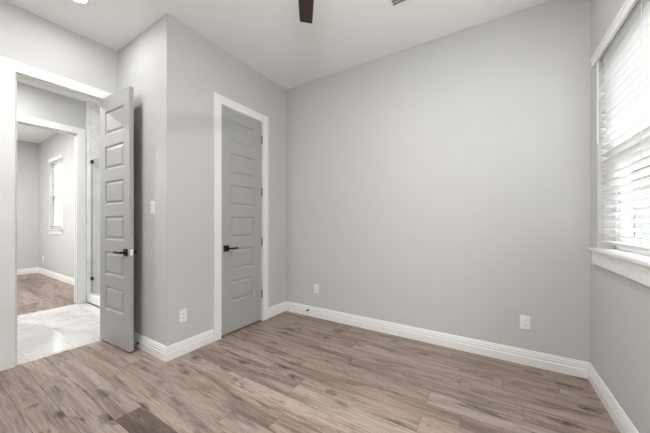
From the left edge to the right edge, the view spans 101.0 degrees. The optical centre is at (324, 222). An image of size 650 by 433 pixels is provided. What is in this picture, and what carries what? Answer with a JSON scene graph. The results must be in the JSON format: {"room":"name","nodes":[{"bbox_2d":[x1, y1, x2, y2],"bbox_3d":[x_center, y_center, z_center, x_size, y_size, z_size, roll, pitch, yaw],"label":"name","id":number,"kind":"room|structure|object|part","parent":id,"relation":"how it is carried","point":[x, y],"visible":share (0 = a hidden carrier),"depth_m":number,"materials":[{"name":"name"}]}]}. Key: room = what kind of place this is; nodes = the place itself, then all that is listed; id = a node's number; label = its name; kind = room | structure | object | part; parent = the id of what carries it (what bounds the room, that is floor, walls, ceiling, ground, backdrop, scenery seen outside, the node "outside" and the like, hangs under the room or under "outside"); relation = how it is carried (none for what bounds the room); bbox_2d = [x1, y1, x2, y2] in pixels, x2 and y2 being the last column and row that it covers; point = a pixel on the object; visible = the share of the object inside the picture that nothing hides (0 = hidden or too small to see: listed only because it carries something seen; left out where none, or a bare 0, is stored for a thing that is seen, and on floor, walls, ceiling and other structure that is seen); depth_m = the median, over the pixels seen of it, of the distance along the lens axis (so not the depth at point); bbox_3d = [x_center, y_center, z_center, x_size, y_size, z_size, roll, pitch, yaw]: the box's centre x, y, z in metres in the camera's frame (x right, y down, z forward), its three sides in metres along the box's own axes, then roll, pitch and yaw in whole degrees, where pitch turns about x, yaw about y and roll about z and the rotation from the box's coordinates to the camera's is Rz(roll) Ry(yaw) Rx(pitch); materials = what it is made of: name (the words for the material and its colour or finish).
{"room":"empty bedroom","nodes":[
{"label":"empty bedroom","id":0,"kind":"room"},
{"bbox_2d":[17,140,38,268],"bbox_3d":[-7.909,-0.349,5.082,0.120,3.130,3.425,0,0,32],"label":"wall","id":1,"kind":"structure","parent":0,"point":[27,152],"depth_m":6.35,"materials":[{"name":"grey paint"}]},
{"bbox_2d":[17,267,37,274],"bbox_3d":[-7.851,1.152,5.046,0.016,0.128,3.425,0,0,32],"label":"baseboard","id":2,"kind":"structure","parent":1,"relation":"attached to","point":[28,270],"depth_m":6.34,"materials":[{"name":"white paint"}]},
{"bbox_2d":[17,124,57,143],"bbox_3d":[-6.170,-1.964,4.006,4.210,0.100,3.645,0,0,32],"label":"ceiling","id":3,"kind":"structure","parent":0,"point":[24,133],"depth_m":5.83,"materials":[{"name":"white paint"}]},
{"bbox_2d":[39,133,73,277],"bbox_3d":[-5.285,-0.349,5.532,4.090,3.130,0.120,0,0,32],"label":"wall","id":4,"kind":"structure","parent":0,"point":[57,250],"depth_m":5.77,"materials":[{"name":"grey paint"}]},
{"bbox_2d":[47,229,62,234],"bbox_3d":[-5.825,0.196,5.772,0.960,0.112,0.044,0,0,32],"label":"sill","id":5,"kind":"structure","parent":4,"relation":"attached to","point":[50,231],"depth_m":5.71,"materials":[{"name":"white paint"}]},
{"bbox_2d":[47,154,62,162],"bbox_3d":[-5.822,-1.376,5.777,0.960,0.075,0.034,0,0,32],"label":"window trim","id":6,"kind":"structure","parent":4,"relation":"attached to","point":[59,156],"depth_m":5.75,"materials":[{"name":"white paint"}]},
{"bbox_2d":[38,267,73,284],"bbox_3d":[-5.271,1.152,5.442,3.970,0.128,0.016,0,0,32],"label":"baseboard","id":7,"kind":"structure","parent":4,"relation":"attached to","point":[66,279],"depth_m":5.72,"materials":[{"name":"white paint"}]},
{"bbox_2d":[51,159,61,227],"bbox_3d":[-5.795,-0.608,5.821,0.824,1.459,0.056,0,0,32],"label":"window blind","id":8,"kind":"object","parent":4,"relation":"attached to","point":[60,160],"visible":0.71,"depth_m":5.88,"materials":[{"name":"white plastic"}]},
{"bbox_3d":[-6.051,-0.598,5.981,0.002,1.419,0.055,0,0,32],"label":"ladder cord","id":9,"kind":"part","parent":8,"relation":"part of","materials":[{"name":"white fabric"}]},
{"bbox_2d":[54,162,61,228],"bbox_3d":[-5.768,-0.599,5.863,0.840,1.482,0.060,0,0,32],"label":"window","id":10,"kind":"structure","parent":4,"relation":"attached to","point":[60,196],"depth_m":6.04,"materials":[{"name":"white plastic"}]},
{"bbox_3d":[-5.775,-0.246,5.852,0.750,0.686,0.023,0,0,32],"label":"sash","id":11,"kind":"part","parent":10,"relation":"part of","materials":[{"name":"white plastic"}]},
{"bbox_3d":[-5.761,-0.925,5.875,0.750,0.741,0.023,0,0,32],"label":"sash","id":12,"kind":"part","parent":10,"relation":"part of","materials":[{"name":"white plastic"}]},
{"bbox_2d":[0,0,116,98],"bbox_3d":[-2.557,-0.309,2.474,0.120,3.050,3.720,0,0,32],"label":"wall","id":13,"kind":"structure","parent":0,"point":[28,38],"depth_m":2.47,"materials":[{"name":"grey paint"}]},
{"bbox_2d":[0,56,111,371],"bbox_3d":[-2.496,-0.073,2.556,0.139,2.577,0.805,0,0,32],"label":"door frame","id":14,"kind":"structure","parent":13,"relation":"attached to","point":[8,67],"depth_m":2.23,"materials":[{"name":"white paint"}]},
{"bbox_2d":[100,86,136,351],"bbox_3d":[-2.058,-0.031,2.638,0.593,2.462,0.144,0,0,29],"label":"door","id":15,"kind":"structure","parent":14,"relation":"attached to","point":[117,251],"depth_m":2.60,"materials":[{"name":"grey paint"}]},
{"bbox_2d":[17,82,99,303],"bbox_3d":[-4.231,-0.349,3.238,0.132,3.130,4.200,0,0,32],"label":"wall","id":16,"kind":"structure","parent":0,"point":[92,110],"depth_m":4.08,"materials":[{"name":"paint"}]},
{"bbox_2d":[17,114,85,303],"bbox_3d":[-3.951,-0.098,3.680,0.139,2.627,0.998,0,0,32],"label":"door frame","id":17,"kind":"structure","parent":16,"relation":"attached to","point":[81,133],"depth_m":4.01,"materials":[{"name":"white paint"}]},
{"bbox_2d":[117,14,179,345],"bbox_3d":[-1.779,-0.309,2.666,0.995,3.050,0.120,0,0,32],"label":"wall","id":18,"kind":"structure","parent":0,"point":[149,63],"depth_m":2.45,"materials":[{"name":"grey paint"}]},
{"bbox_2d":[134,332,166,361],"bbox_3d":[-1.808,1.152,2.605,1.010,0.128,0.016,0,0,32],"label":"baseboard","id":19,"kind":"structure","parent":18,"relation":"attached to","point":[150,346],"depth_m":2.48,"materials":[{"name":"white paint"}]},
{"bbox_2d":[150,201,154,212],"bbox_3d":[-1.596,-0.141,2.474,0.070,0.115,0.012,0,0,32],"label":"light switch","id":20,"kind":"object","parent":18,"relation":"attached to","point":[152,203],"visible":1,"depth_m":2.47,"materials":[{"name":"white plastic"}]},
{"bbox_2d":[180,22,285,340],"bbox_3d":[-0.983,-0.309,3.114,0.120,3.050,1.482,0,0,32],"label":"wall","id":21,"kind":"structure","parent":0,"point":[206,68],"depth_m":2.69,"materials":[{"name":"grey paint"}]},
{"bbox_2d":[179,308,186,322],"bbox_3d":[-1.309,0.859,2.472,0.008,0.115,0.070,0,0,32],"label":"wall outlet","id":22,"kind":"object","parent":21,"relation":"attached to","point":[182,313],"visible":1,"depth_m":2.47,"materials":[{"name":"white plastic"}]},
{"bbox_2d":[166,329,213,361],"bbox_3d":[-1.265,1.152,2.536,0.016,0.128,0.475,0,0,32],"label":"baseboard","id":23,"kind":"structure","parent":21,"relation":"attached to","point":[175,350],"depth_m":2.51,"materials":[{"name":"white paint"}]},
{"bbox_2d":[213,92,267,341],"bbox_3d":[-0.982,-0.058,3.099,0.139,2.547,0.781,0,0,32],"label":"door frame","id":24,"kind":"structure","parent":21,"relation":"attached to","point":[219,100],"depth_m":2.81,"materials":[{"name":"white paint"}]},
{"bbox_2d":[222,106,262,335],"bbox_3d":[-0.932,-0.015,3.073,0.090,2.430,0.590,0,0,32],"label":"door","id":25,"kind":"structure","parent":21,"relation":"in","point":[242,139],"depth_m":3.05,"materials":[{"name":"grey paint"}]},
{"bbox_2d":[268,301,285,317],"bbox_3d":[-0.628,1.152,3.553,0.016,0.128,0.362,0,0,32],"label":"baseboard","id":26,"kind":"structure","parent":21,"relation":"attached to","point":[277,309],"depth_m":3.53,"materials":[{"name":"white paint"}]},
{"bbox_2d":[4,0,548,105],"bbox_3d":[-1.393,-1.884,1.968,6.051,0.100,4.099,0,0,32],"label":"ceiling","id":27,"kind":"structure","parent":0,"point":[268,36],"depth_m":2.48,"materials":[{"name":"white paint"}]},
{"bbox_2d":[74,0,88,3],"bbox_3d":[-2.010,-1.830,2.176,0.142,0.008,0.142,0,0,32],"label":"recessed light","id":28,"kind":"object","parent":27,"relation":"in","point":[78,1],"visible":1,"depth_m":2.22,"materials":[{"name":"white plastic"}]},
{"bbox_2d":[298,0,313,23],"bbox_3d":[-0.013,-1.552,1.230,1.097,0.565,1.195,0,0,32],"label":"ceiling fan","id":29,"kind":"object","parent":27,"relation":"hanging from","point":[305,6],"visible":1,"depth_m":1.87,"materials":[{"name":"brown wood"}]},
{"bbox_2d":[387,0,413,9],"bbox_3d":[0.671,-1.830,2.131,0.360,0.010,0.200,0,0,32],"label":"ceiling vent","id":30,"kind":"object","parent":27,"relation":"in","point":[393,4],"visible":1,"depth_m":2.24,"materials":[{"name":"white plastic"}]},
{"bbox_2d":[0,273,619,432],"bbox_3d":[-3.353,1.256,2.841,9.981,0.080,4.459,0,0,32],"label":"floor","id":31,"kind":"structure","parent":0,"point":[284,372],"depth_m":2.00,"materials":[{"name":"brown wood"}]},
{"bbox_2d":[286,0,589,361],"bbox_3d":[0.388,-0.309,3.201,4.341,3.050,0.120,0,0,32],"label":"wall","id":32,"kind":"structure","parent":0,"point":[442,184],"depth_m":2.58,"materials":[{"name":"grey paint"}]},
{"bbox_2d":[314,284,318,292],"bbox_3d":[-0.113,0.849,3.438,0.070,0.115,0.008,0,0,32],"label":"wall outlet","id":33,"kind":"object","parent":32,"relation":"attached to","point":[316,286],"visible":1,"depth_m":3.43,"materials":[{"name":"white plastic"}]},
{"bbox_2d":[286,301,589,378],"bbox_3d":[0.756,1.152,2.890,3.066,0.128,0.016,0,0,32],"label":"baseboard","id":34,"kind":"structure","parent":32,"relation":"attached to","point":[573,367],"depth_m":2.57,"materials":[{"name":"white paint"}]},
{"bbox_2d":[520,315,529,329],"bbox_3d":[1.714,0.857,2.296,0.070,0.115,0.008,0,0,32],"label":"wall outlet","id":35,"kind":"object","parent":32,"relation":"attached to","point":[524,320],"visible":1,"depth_m":2.29,"materials":[{"name":"white plastic"}]},
{"bbox_2d":[590,0,649,432],"bbox_3d":[1.073,-0.309,0.355,0.160,3.050,3.979,0,0,32],"label":"wall","id":36,"kind":"structure","parent":0,"point":[619,304],"depth_m":1.75,"materials":[{"name":"grey paint"}]},
{"bbox_2d":[588,363,638,432],"bbox_3d":[1.030,1.152,0.452,0.016,0.128,3.859,0,0,32],"label":"baseboard","id":37,"kind":"structure","parent":36,"relation":"attached to","point":[621,420],"depth_m":1.69,"materials":[{"name":"white paint"}]},
{"bbox_2d":[590,0,637,67],"bbox_3d":[1.474,-1.185,1.170,0.024,0.062,1.967,0,0,32],"label":"window header","id":38,"kind":"object","parent":36,"relation":"attached to","point":[628,5],"visible":1,"depth_m":1.64,"materials":[{"name":"white paint"}]},
{"bbox_2d":[589,248,649,266],"bbox_3d":[1.512,0.197,1.143,0.132,0.016,1.962,0,0,32],"label":"window sill","id":39,"kind":"structure","parent":36,"relation":"attached to","point":[635,258],"depth_m":1.53,"materials":[{"name":"white paint"}]},
{"bbox_2d":[592,251,649,286],"bbox_3d":[1.477,0.254,1.168,0.018,0.098,1.927,0,0,32],"label":"trim","id":40,"kind":"structure","parent":36,"relation":"attached to","point":[639,273],"depth_m":1.50,"materials":[{"name":"white paint"}]},
{"bbox_2d":[597,0,649,251],"bbox_3d":[1.503,-0.515,1.146,0.074,1.322,1.802,0,0,32],"label":"window blind","id":41,"kind":"object","parent":36,"relation":"attached to","point":[626,69],"visible":1,"depth_m":1.56,"materials":[{"name":"white plastic"}]},
{"bbox_3d":[1.511,-1.164,1.141,0.056,0.024,1.802,0,0,32],"label":"head rail","id":42,"kind":"part","parent":41,"relation":"part of","materials":[{"name":"white plastic"}]},
{"bbox_3d":[1.511,0.137,1.141,0.052,0.018,1.802,0,0,32],"label":"rail","id":43,"kind":"part","parent":41,"relation":"part of","materials":[{"name":"white plastic"}]},
{"bbox_3d":[1.651,-0.505,1.365,0.055,1.282,0.002,0,0,32],"label":"ladder cord","id":44,"kind":"part","parent":41,"relation":"part of","materials":[{"name":"white fabric"}]},
{"bbox_2d":[615,154,649,256],"bbox_3d":[1.585,-0.494,1.097,0.060,1.370,1.822,0,0,32],"label":"window","id":45,"kind":"structure","parent":36,"relation":"in","point":[625,216],"depth_m":1.81,"materials":[{"name":"white plastic"}]},
{"bbox_3d":[-2.625,1.246,4.079,1.698,0.100,1.070,0,0,32],"label":"floor","id":46,"kind":"structure","parent":0,"visible":0},
{"bbox_2d":[86,293,99,306],"bbox_3d":[-2.877,1.153,3.676,1.698,0.125,0.120,0,0,32],"label":"shower curb","id":47,"kind":"object","parent":46,"relation":"on","point":[94,298],"visible":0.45,"depth_m":3.96,"materials":[{"name":"stone"}]},
{"bbox_2d":[90,157,99,292],"bbox_3d":[-2.936,0.063,3.713,1.557,2.051,0.028,0,0,32],"label":"glass","id":48,"kind":"object","parent":47,"relation":"on","point":[91,161],"visible":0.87,"depth_m":4.12,"materials":[{"name":"clear glass"}]},
{"label":"outside","id":49,"kind":"structure","parent":0,"visible":0},
{"bbox_3d":[4.031,1.591,4.556,30.000,0.050,36.000,0,0,32],"label":"ground","id":50,"kind":"structure","parent":49,"visible":0},
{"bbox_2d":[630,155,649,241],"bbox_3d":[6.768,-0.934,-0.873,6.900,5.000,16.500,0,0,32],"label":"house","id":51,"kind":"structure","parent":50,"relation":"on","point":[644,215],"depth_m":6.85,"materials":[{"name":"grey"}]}
]}

